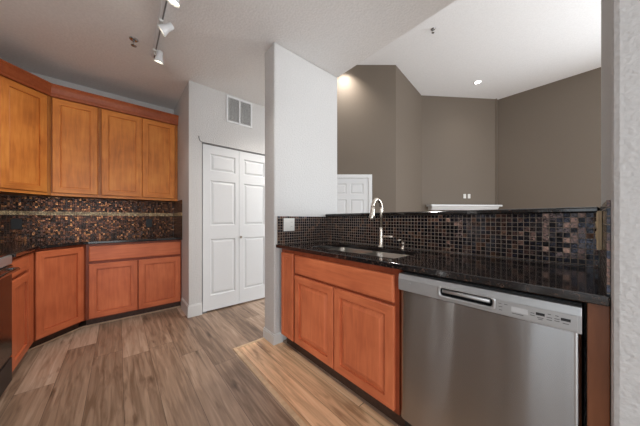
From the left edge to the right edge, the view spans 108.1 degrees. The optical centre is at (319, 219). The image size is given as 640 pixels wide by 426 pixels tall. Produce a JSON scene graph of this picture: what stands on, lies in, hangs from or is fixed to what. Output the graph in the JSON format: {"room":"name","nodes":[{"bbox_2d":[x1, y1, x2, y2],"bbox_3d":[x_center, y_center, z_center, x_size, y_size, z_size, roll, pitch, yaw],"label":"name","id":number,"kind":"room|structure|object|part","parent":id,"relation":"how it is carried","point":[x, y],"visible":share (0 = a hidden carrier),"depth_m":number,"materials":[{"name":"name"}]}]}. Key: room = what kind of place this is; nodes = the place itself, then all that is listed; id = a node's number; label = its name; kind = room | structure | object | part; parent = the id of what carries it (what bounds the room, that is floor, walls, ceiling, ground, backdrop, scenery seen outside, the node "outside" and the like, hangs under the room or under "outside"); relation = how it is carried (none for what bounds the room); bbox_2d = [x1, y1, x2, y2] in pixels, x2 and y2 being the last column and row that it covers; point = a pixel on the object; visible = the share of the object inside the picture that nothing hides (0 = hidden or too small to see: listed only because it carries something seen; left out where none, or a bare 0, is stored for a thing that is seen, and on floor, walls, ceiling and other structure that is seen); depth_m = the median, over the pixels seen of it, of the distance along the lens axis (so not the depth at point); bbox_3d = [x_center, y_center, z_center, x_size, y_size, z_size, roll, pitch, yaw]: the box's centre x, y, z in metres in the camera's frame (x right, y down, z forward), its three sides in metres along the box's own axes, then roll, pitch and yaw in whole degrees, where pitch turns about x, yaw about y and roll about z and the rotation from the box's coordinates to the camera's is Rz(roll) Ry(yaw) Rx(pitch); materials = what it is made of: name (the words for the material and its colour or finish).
{"room":"kitchen","nodes":[
{"label":"kitchen","id":0,"kind":"room"},
{"bbox_2d":[10,71,173,240],"bbox_3d":[-2.921,-0.244,2.873,1.886,2.768,0.120,0,0,-41],"label":"wall","id":1,"kind":"structure","parent":0,"point":[49,79],"depth_m":2.93,"materials":[{"name":"grey paint"}]},
{"bbox_2d":[0,75,54,196],"bbox_3d":[-3.074,-0.795,2.257,0.603,1.077,0.604,0,0,-41],"label":"upper cabinet","id":2,"kind":"object","parent":1,"relation":"attached to","point":[25,112],"visible":0.98,"depth_m":2.24,"materials":[{"name":"brown wood"}]},
{"bbox_3d":[-2.869,-0.270,2.241,0.012,0.026,0.368,0,0,4],"label":"rail","id":3,"kind":"part","parent":2,"relation":"part of","materials":[{"name":"brown wood"}]},
{"bbox_3d":[-2.860,-0.787,2.244,0.008,0.892,0.230,0,0,4],"label":"panel","id":4,"kind":"part","parent":2,"relation":"part of","materials":[{"name":"brown wood"}]},
{"bbox_2d":[51,97,100,198],"bbox_3d":[-2.794,-0.795,2.683,0.374,1.077,0.326,0,0,-41],"label":"upper cabinet","id":5,"kind":"object","parent":1,"relation":"attached to","point":[75,127],"visible":0.98,"depth_m":2.56,"materials":[{"name":"brown wood"}]},
{"bbox_3d":[-2.703,-0.270,2.579,0.374,0.026,0.010,0,0,-41],"label":"rail","id":6,"kind":"part","parent":5,"relation":"part of","materials":[{"name":"brown wood"}]},
{"bbox_3d":[-2.700,-0.787,2.569,0.238,0.892,0.008,0,0,-41],"label":"panel","id":7,"kind":"part","parent":5,"relation":"part of","materials":[{"name":"brown wood"}]},
{"bbox_2d":[0,195,172,240],"bbox_3d":[-2.833,-0.015,2.863,1.742,0.482,0.010,0,0,-41],"label":"backsplash","id":8,"kind":"structure","parent":1,"relation":"attached to","point":[43,218],"depth_m":2.80,"materials":[{"name":"brown tile"}]},
{"bbox_2d":[10,219,21,229],"bbox_3d":[-3.254,0.046,2.486,0.078,0.118,0.009,0,0,-41],"label":"wall outlet","id":9,"kind":"object","parent":8,"relation":"attached to","point":[15,224],"visible":1,"depth_m":2.48,"materials":[{"name":"black plastic"}]},
{"bbox_2d":[146,219,151,226],"bbox_3d":[-2.386,0.046,3.239,0.074,0.114,0.009,0,0,-41],"label":"wall outlet","id":10,"kind":"object","parent":8,"relation":"attached to","point":[148,221],"visible":1,"depth_m":3.24,"materials":[{"name":"black plastic"}]},
{"bbox_2d":[100,108,177,201],"bbox_3d":[-2.357,-0.795,3.062,0.779,1.077,0.326,0,0,-41],"label":"upper cabinet","id":11,"kind":"object","parent":1,"relation":"attached to","point":[139,155],"visible":1,"depth_m":2.90,"materials":[{"name":"brown wood"}]},
{"bbox_2d":[0,59,178,125],"bbox_3d":[-2.497,-1.359,2.681,0.301,0.120,1.493,0,0,38],"label":"crown molding","id":12,"kind":"structure","parent":11,"relation":"attached to","point":[8,70],"depth_m":2.56,"materials":[{"name":"brown wood"}]},
{"bbox_3d":[-2.400,-0.787,2.822,0.372,1.000,0.020,0,0,-41],"label":"door","id":13,"kind":"part","parent":11,"relation":"part of","materials":[{"name":"brown wood"}]},
{"bbox_3d":[-2.403,-0.787,2.826,0.264,0.892,0.008,0,0,-41],"label":"panel","id":14,"kind":"part","parent":11,"relation":"part of","materials":[{"name":"brown wood"}]},
{"bbox_3d":[-2.266,-0.270,2.958,0.779,0.026,0.010,0,0,-41],"label":"rail","id":15,"kind":"part","parent":11,"relation":"part of","materials":[{"name":"brown wood"}]},
{"bbox_3d":[-2.123,-0.787,3.062,0.352,1.000,0.020,0,0,-41],"label":"door","id":16,"kind":"part","parent":11,"relation":"part of","materials":[{"name":"brown wood"}]},
{"bbox_3d":[-2.127,-0.787,3.066,0.244,0.892,0.008,0,0,-41],"label":"panel","id":17,"kind":"part","parent":11,"relation":"part of","materials":[{"name":"brown wood"}]},
{"bbox_2d":[0,297,399,425],"bbox_3d":[1.543,1.199,2.727,12.300,0.124,9.650,0,0,-41],"label":"floor","id":18,"kind":"structure","parent":0,"point":[168,367],"depth_m":1.65,"materials":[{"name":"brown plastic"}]},
{"bbox_2d":[0,253,19,396],"bbox_3d":[-2.036,0.680,1.091,0.655,0.922,0.754,0,0,-41],"label":"range","id":19,"kind":"object","parent":18,"relation":"on","point":[6,270],"visible":1,"depth_m":1.47,"materials":[{"name":"black metal"}]},
{"bbox_2d":[0,253,9,257],"bbox_3d":[-2.057,0.227,1.073,0.600,0.016,0.754,0,0,-41],"label":"cooktop","id":20,"kind":"object","parent":19,"relation":"in","point":[2,255],"depth_m":1.49,"materials":[{"name":"black glass"}]},
{"bbox_3d":[-1.834,0.604,1.267,0.029,0.605,0.748,0,0,-41],"label":"oven door","id":21,"kind":"part","parent":19,"relation":"part of","materials":[{"name":"black glass"}]},
{"bbox_3d":[-1.834,0.266,1.266,0.030,0.060,0.754,0,0,-41],"label":"trim","id":22,"kind":"part","parent":19,"relation":"part of","materials":[{"name":"silver metal"}]},
{"bbox_3d":[-1.834,0.998,1.267,0.029,0.157,0.748,0,0,-41],"label":"drawer","id":23,"kind":"part","parent":19,"relation":"part of","materials":[{"name":"black plastic"}]},
{"bbox_3d":[-1.821,0.327,1.278,0.004,0.048,0.748,0,0,-41],"label":"door rail","id":24,"kind":"part","parent":19,"relation":"part of","materials":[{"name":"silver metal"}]},
{"bbox_3d":[-1.806,0.326,1.291,0.045,0.022,0.682,0,0,-41],"label":"handle","id":25,"kind":"part","parent":19,"relation":"part of","materials":[{"name":"silver metal"}]},
{"bbox_2d":[10,252,33,371],"bbox_3d":[-2.490,0.699,1.581,0.595,0.884,0.566,0,0,-41],"label":"base cabinet","id":26,"kind":"object","parent":18,"relation":"on","point":[22,279],"visible":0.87,"depth_m":1.77,"materials":[{"name":"brown wood"}]},
{"bbox_3d":[-2.232,0.339,1.722,0.020,0.120,0.409,0,0,-41],"label":"drawer","id":27,"kind":"part","parent":26,"relation":"part of","materials":[{"name":"brown wood"}]},
{"bbox_3d":[-2.232,0.735,1.722,0.020,0.617,0.409,0,0,-41],"label":"door","id":28,"kind":"part","parent":26,"relation":"part of","materials":[{"name":"brown wood"}]},
{"bbox_3d":[-2.236,0.735,1.718,0.008,0.509,0.301,0,0,-41],"label":"panel","id":29,"kind":"part","parent":26,"relation":"part of","materials":[{"name":"brown wood"}]},
{"bbox_2d":[27,327,81,351],"bbox_3d":[-2.520,1.133,2.208,0.014,0.016,0.478,0,0,2],"label":"trim","id":30,"kind":"structure","parent":18,"relation":"on","point":[30,349],"depth_m":2.19,"materials":[{"name":"brown wood"}]},
{"bbox_2d":[29,244,85,348],"bbox_3d":[-2.868,0.699,2.234,0.883,0.884,0.909,0,0,-41],"label":"base cabinet","id":31,"kind":"object","parent":18,"relation":"on","point":[59,272],"visible":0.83,"depth_m":2.19,"materials":[{"name":"brown wood"}]},
{"bbox_3d":[-2.464,0.661,2.204,0.008,0.656,0.288,0,0,2],"label":"panel","id":32,"kind":"part","parent":31,"relation":"part of","materials":[{"name":"brown wood"}]},
{"bbox_2d":[0,235,181,257],"bbox_3d":[-2.351,0.241,2.306,1.762,0.030,1.480,0,0,-41],"label":"countertop","id":33,"kind":"structure","parent":31,"relation":"on","point":[15,248],"depth_m":2.41,"materials":[{"name":"stone"}]},
{"bbox_2d":[82,306,180,327],"bbox_3d":[-2.166,1.133,2.744,0.909,0.016,0.014,0,0,-41],"label":"trim","id":34,"kind":"structure","parent":18,"relation":"on","point":[176,306],"depth_m":2.69,"materials":[{"name":"brown wood"}]},
{"bbox_2d":[86,240,180,324],"bbox_3d":[-2.305,0.699,2.928,0.873,0.884,0.595,0,0,-41],"label":"base cabinet","id":35,"kind":"object","parent":18,"relation":"on","point":[126,279],"visible":0.96,"depth_m":2.67,"materials":[{"name":"brown wood"}]},
{"bbox_3d":[-2.278,0.756,2.570,0.402,0.574,0.020,0,0,-41],"label":"door","id":36,"kind":"part","parent":35,"relation":"part of","materials":[{"name":"brown wood"}]},
{"bbox_3d":[-2.281,0.756,2.575,0.294,0.466,0.008,0,0,-41],"label":"panel","id":37,"kind":"part","parent":35,"relation":"part of","materials":[{"name":"brown wood"}]},
{"bbox_3d":[-2.114,0.360,2.712,0.835,0.162,0.020,0,0,-41],"label":"drawer","id":38,"kind":"part","parent":35,"relation":"part of","materials":[{"name":"brown wood"}]},
{"bbox_3d":[-1.958,0.756,2.847,0.423,0.574,0.020,0,0,-41],"label":"door","id":39,"kind":"part","parent":35,"relation":"part of","materials":[{"name":"brown wood"}]},
{"bbox_3d":[-1.962,0.756,2.851,0.315,0.466,0.008,0,0,-41],"label":"panel","id":40,"kind":"part","parent":35,"relation":"part of","materials":[{"name":"brown wood"}]},
{"bbox_2d":[236,337,264,348],"bbox_3d":[-0.636,1.137,2.141,0.268,0.008,0.030,0,0,-41],"label":"trim","id":41,"kind":"structure","parent":18,"relation":"on","point":[246,344],"depth_m":2.13,"materials":[{"name":"brown wood"}]},
{"bbox_2d":[233,347,307,425],"bbox_3d":[-0.074,1.137,1.263,0.030,0.008,2.093,0,0,-41],"label":"trim","id":42,"kind":"structure","parent":18,"relation":"on","point":[268,386],"depth_m":1.53,"materials":[{"name":"brown wood"}]},
{"bbox_2d":[281,249,300,352],"bbox_3d":[-0.068,0.699,2.217,0.602,0.884,0.210,0,0,-41],"label":"base cabinet","id":43,"kind":"object","parent":18,"relation":"on","point":[287,256],"visible":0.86,"depth_m":2.01,"materials":[{"name":"brown wood"}]},
{"bbox_3d":[-0.285,0.658,2.026,0.020,0.737,0.178,0,0,-41],"label":"door","id":44,"kind":"part","parent":43,"relation":"part of","materials":[{"name":"brown wood"}]},
{"bbox_2d":[295,251,404,425],"bbox_3d":[0.317,0.699,1.774,0.600,0.884,0.960,0,0,-41],"label":"base cabinet","id":45,"kind":"object","parent":18,"relation":"on","point":[348,313],"visible":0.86,"depth_m":1.45,"materials":[{"name":"brown wood"}]},
{"bbox_3d":[-0.054,0.740,1.760,0.018,0.458,0.354,0,0,-41],"label":"panel","id":46,"kind":"part","parent":45,"relation":"part of","materials":[{"name":"brown wood"}]},
{"bbox_3d":[-0.055,0.740,1.760,0.020,0.558,0.454,0,0,-41],"label":"door","id":47,"kind":"part","parent":45,"relation":"part of","materials":[{"name":"brown wood"}]},
{"bbox_3d":[0.096,0.369,1.586,0.020,0.148,0.914,0,0,-41],"label":"false drawer","id":48,"kind":"part","parent":45,"relation":"part of","materials":[{"name":"brown wood"}]},
{"bbox_3d":[0.113,0.354,1.597,0.020,0.194,0.960,0,0,-41],"label":"rail","id":49,"kind":"part","parent":45,"relation":"part of","materials":[{"name":"brown wood"}]},
{"bbox_3d":[0.249,0.740,1.410,0.018,0.458,0.352,0,0,-41],"label":"panel","id":50,"kind":"part","parent":45,"relation":"part of","materials":[{"name":"brown wood"}]},
{"bbox_3d":[0.249,0.740,1.410,0.020,0.558,0.452,0,0,-41],"label":"door","id":51,"kind":"part","parent":45,"relation":"part of","materials":[{"name":"brown wood"}]},
{"bbox_2d":[276,240,609,306],"bbox_3d":[0.461,0.241,1.610,0.634,0.030,1.916,0,0,-41],"label":"countertop","id":52,"kind":"structure","parent":45,"relation":"on","point":[585,284],"depth_m":1.08,"materials":[{"name":"stone"}]},
{"bbox_2d":[327,247,408,257],"bbox_3d":[0.319,0.343,1.772,0.404,0.172,0.804,0,0,-41],"label":"sink","id":53,"kind":"object","parent":52,"relation":"in","point":[345,249],"visible":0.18,"depth_m":1.86,"materials":[{"name":"silver metal"}]},
{"bbox_3d":[0.188,0.343,1.923,0.404,0.172,0.402,0,0,-41],"label":"bowl","id":54,"kind":"part","parent":53,"relation":"part of","materials":[{"name":"silver metal"}]},
{"bbox_3d":[0.451,0.343,1.620,0.404,0.172,0.402,0,0,-41],"label":"bowl","id":55,"kind":"part","parent":53,"relation":"part of","materials":[{"name":"silver metal"}]},
{"bbox_2d":[369,198,393,247],"bbox_3d":[0.477,0.025,1.834,0.218,0.403,0.150,0,0,-41],"label":"faucet","id":56,"kind":"object","parent":52,"relation":"on","point":[382,236],"visible":0.99,"depth_m":1.89,"materials":[{"name":"silver metal"}]},
{"bbox_3d":[0.457,-0.050,1.859,0.027,0.253,0.182,0,0,40],"label":"spout","id":57,"kind":"part","parent":56,"relation":"part of","materials":[{"name":"silver metal"}]},
{"bbox_3d":[0.545,0.139,1.864,0.025,0.030,0.106,0,0,-35],"label":"lever","id":58,"kind":"part","parent":56,"relation":"part of","materials":[{"name":"silver metal"}]},
{"bbox_2d":[397,239,405,248],"bbox_3d":[0.627,0.187,1.776,0.064,0.079,0.043,0,0,-41],"label":"soap dispenser","id":59,"kind":"object","parent":52,"relation":"on","point":[402,240],"visible":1,"depth_m":1.77,"materials":[{"name":"silver metal"}]},
{"bbox_2d":[398,271,583,425],"bbox_3d":[0.833,0.705,1.155,0.591,0.864,0.632,0,0,-41],"label":"dishwasher","id":60,"kind":"object","parent":18,"relation":"on","point":[473,354],"visible":1,"depth_m":0.92,"materials":[{"name":"silver metal"}]},
{"bbox_3d":[0.630,0.319,0.980,0.045,0.083,0.632,0,0,-41],"label":"control panel","id":61,"kind":"part","parent":60,"relation":"part of","materials":[{"name":"silver metal"}]},
{"bbox_2d":[587,303,609,425],"bbox_3d":[1.075,0.699,0.903,0.596,0.884,0.045,0,0,-41],"label":"end panel","id":62,"kind":"object","parent":18,"relation":"on","point":[598,316],"visible":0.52,"depth_m":0.71,"materials":[{"name":"brown wood"}]},
{"bbox_2d":[174,80,264,304],"bbox_3d":[-1.323,-0.244,3.831,1.784,2.768,1.426,0,0,-41],"label":"wall","id":63,"kind":"structure","parent":0,"point":[201,109],"depth_m":2.82,"materials":[{"name":"grey paint"}]},
{"bbox_2d":[173,200,181,236],"bbox_3d":[-1.976,-0.015,3.213,0.010,0.482,0.604,0,0,-41],"label":"backsplash","id":64,"kind":"structure","parent":63,"relation":"attached to","point":[177,206],"depth_m":3.19,"materials":[{"name":"brown tile"}]},
{"bbox_2d":[181,298,188,317],"bbox_3d":[-1.654,1.071,2.840,0.014,0.140,0.390,0,0,-41],"label":"baseboard","id":65,"kind":"structure","parent":63,"relation":"attached to","point":[184,306],"depth_m":2.81,"materials":[{"name":"white paint"}]},
{"bbox_2d":[189,303,201,317],"bbox_3d":[-1.473,1.071,2.748,0.139,0.140,0.014,0,0,-41],"label":"baseboard","id":66,"kind":"structure","parent":63,"relation":"attached to","point":[196,309],"depth_m":2.74,"materials":[{"name":"white paint"}]},
{"bbox_2d":[199,138,264,313],"bbox_3d":[-1.103,0.069,3.093,0.952,2.142,0.069,0,0,-41],"label":"door","id":67,"kind":"structure","parent":63,"relation":"in","point":[233,180],"depth_m":3.05,"materials":[{"name":"white paint"}]},
{"bbox_2d":[226,95,251,127],"bbox_3d":[-1.072,-1.436,3.098,0.352,0.345,0.010,0,0,-41],"label":"air vent","id":68,"kind":"object","parent":63,"relation":"in","point":[238,111],"visible":1,"depth_m":3.08,"materials":[{"name":"white metal"}]},
{"bbox_2d":[0,0,455,109],"bbox_3d":[-0.604,-1.679,-0.240,5.010,0.100,7.920,0,0,-41],"label":"ceiling","id":69,"kind":"structure","parent":0,"point":[220,45],"depth_m":2.06,"materials":[{"name":"paint"}]},
{"bbox_2d":[129,36,138,47],"bbox_3d":[-1.682,-1.599,2.095,0.068,0.059,0.068,0,0,-41],"label":"sprinkler","id":70,"kind":"object","parent":69,"relation":"attached to","point":[133,39],"visible":1,"depth_m":2.09,"materials":[{"name":"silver metal"}]},
{"bbox_2d":[151,0,179,64],"bbox_3d":[-1.191,-1.552,1.812,0.122,0.152,1.350,0,0,-41],"label":"track light","id":71,"kind":"object","parent":69,"relation":"attached to","point":[162,28],"visible":1,"depth_m":1.87,"materials":[{"name":"white paint"}]},
{"bbox_3d":[-1.529,-1.537,2.200,0.085,0.114,0.090,0,0,-41],"label":"lamp shade","id":72,"kind":"part","parent":71,"relation":"part of","materials":[{"name":"white paint"}]},
{"bbox_3d":[-1.243,-1.536,1.861,0.118,0.112,0.084,0,0,-2],"label":"lamp shade","id":73,"kind":"part","parent":71,"relation":"part of","materials":[{"name":"white paint"}]},
{"bbox_3d":[-1.010,-1.537,1.596,0.085,0.114,0.086,0,0,-41],"label":"lamp shade","id":74,"kind":"part","parent":71,"relation":"part of","materials":[{"name":"white paint"}]},
{"bbox_2d":[265,43,336,339],"bbox_3d":[-0.171,-0.244,2.458,0.819,2.768,0.190,0,0,-41],"label":"wall column","id":75,"kind":"structure","parent":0,"point":[300,96],"depth_m":2.26,"materials":[{"name":"grey paint"}]},
{"bbox_2d":[263,327,274,345],"bbox_3d":[-0.481,1.094,2.180,0.014,0.094,0.204,0,0,-41],"label":"baseboard","id":76,"kind":"structure","parent":75,"relation":"attached to","point":[269,336],"depth_m":2.17,"materials":[{"name":"white paint"}]},
{"bbox_2d":[274,332,282,344],"bbox_3d":[-0.381,1.094,2.141,0.085,0.094,0.014,0,0,-41],"label":"baseboard","id":77,"kind":"structure","parent":75,"relation":"attached to","point":[278,336],"depth_m":2.13,"materials":[{"name":"white paint"}]},
{"bbox_2d":[337,65,395,212],"bbox_3d":[0.175,-1.089,5.029,2.900,4.458,0.120,0,0,0],"label":"wall","id":78,"kind":"structure","parent":0,"point":[366,94],"depth_m":4.97,"materials":[{"name":"beige paint"}]},
{"bbox_2d":[337,174,371,213],"bbox_3d":[0.605,0.088,4.955,1.010,2.104,0.030,0,0,0],"label":"door","id":79,"kind":"structure","parent":78,"relation":"in","point":[354,191],"depth_m":4.95,"materials":[{"name":"white paint"}]},
{"bbox_2d":[396,66,420,211],"bbox_3d":[2.122,-1.089,5.624,0.120,4.458,1.626,0,0,42],"label":"wall","id":80,"kind":"structure","parent":0,"point":[408,99],"depth_m":5.47,"materials":[{"name":"beige paint"}]},
{"bbox_2d":[421,95,494,210],"bbox_3d":[3.754,-1.089,6.346,2.112,4.458,0.120,0,0,-5],"label":"wall","id":81,"kind":"structure","parent":0,"point":[458,133],"depth_m":6.28,"materials":[{"name":"beige paint"}]},
{"bbox_2d":[426,204,502,209],"bbox_3d":[3.829,-0.326,6.165,1.970,0.135,0.250,0,0,-5],"label":"mantel shelf","id":82,"kind":"object","parent":81,"relation":"attached to","point":[431,206],"visible":0.9,"depth_m":6.09,"materials":[{"name":"white paint"}]},
{"bbox_3d":[3.829,-0.371,6.165,1.970,0.045,0.250,0,0,-5],"label":"shelf","id":83,"kind":"part","parent":82,"relation":"part of","materials":[{"name":"white paint"}]},
{"bbox_2d":[328,240,599,425],"bbox_3d":[0.769,0.555,1.877,0.158,1.171,1.918,0,0,-41],"label":"wall","id":84,"kind":"structure","parent":0,"point":[585,304],"depth_m":1.14,"materials":[{"name":"grey paint"}]},
{"bbox_2d":[277,216,326,243],"bbox_3d":[-0.154,0.097,2.340,0.629,0.258,0.010,0,0,-41],"label":"backsplash","id":85,"kind":"structure","parent":84,"relation":"attached to","point":[307,229],"depth_m":2.32,"materials":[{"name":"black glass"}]},
{"bbox_2d":[284,218,294,230],"bbox_3d":[-0.292,0.047,2.206,0.122,0.122,0.010,0,0,-41],"label":"wall outlet","id":86,"kind":"object","parent":85,"relation":"attached to","point":[289,223],"visible":1,"depth_m":2.21,"materials":[{"name":"white plastic"}]},
{"bbox_2d":[327,213,597,266],"bbox_3d":[0.705,0.097,1.822,0.009,0.258,1.896,0,0,-41],"label":"backsplash","id":87,"kind":"structure","parent":84,"relation":"attached to","point":[563,238],"depth_m":1.43,"materials":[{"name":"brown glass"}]},
{"bbox_2d":[325,207,599,216],"bbox_3d":[0.807,-0.047,1.915,0.335,0.029,1.910,0,0,-41],"label":"bar ledge","id":88,"kind":"object","parent":84,"relation":"on","point":[567,209],"visible":0.73,"depth_m":1.41,"materials":[{"name":"stone"}]},
{"bbox_2d":[357,0,600,98],"bbox_3d":[3.412,-3.369,4.380,7.310,0.100,9.600,0,0,-41],"label":"ceiling","id":89,"kind":"structure","parent":0,"point":[511,46],"depth_m":4.50,"materials":[{"name":"white paint"}]},
{"bbox_2d":[495,67,600,208],"bbox_3d":[6.622,-1.089,4.460,0.220,4.458,5.314,0,0,-41],"label":"wall","id":90,"kind":"structure","parent":0,"point":[548,136],"depth_m":5.62,"materials":[{"name":"beige paint"}]},
{"bbox_2d":[601,0,639,425],"bbox_3d":[2.322,-0.244,-0.416,0.820,2.768,3.579,0,0,-41],"label":"wall","id":91,"kind":"structure","parent":0,"point":[620,19],"depth_m":0.65,"materials":[{"name":"grey paint"}]},
{"bbox_2d":[600,200,610,295],"bbox_3d":[1.098,0.084,0.897,0.627,0.284,0.007,0,0,-41],"label":"backsplash","id":92,"kind":"structure","parent":91,"relation":"attached to","point":[605,253],"depth_m":0.70,"materials":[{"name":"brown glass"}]},
{"bbox_2d":[595,211,601,249],"bbox_3d":[1.108,0.041,0.923,0.080,0.150,0.016,0,0,-41],"label":"wall outlet","id":93,"kind":"object","parent":92,"relation":"attached to","point":[598,224],"visible":1,"depth_m":0.90,"materials":[{"name":"beige plastic"}]}
]}

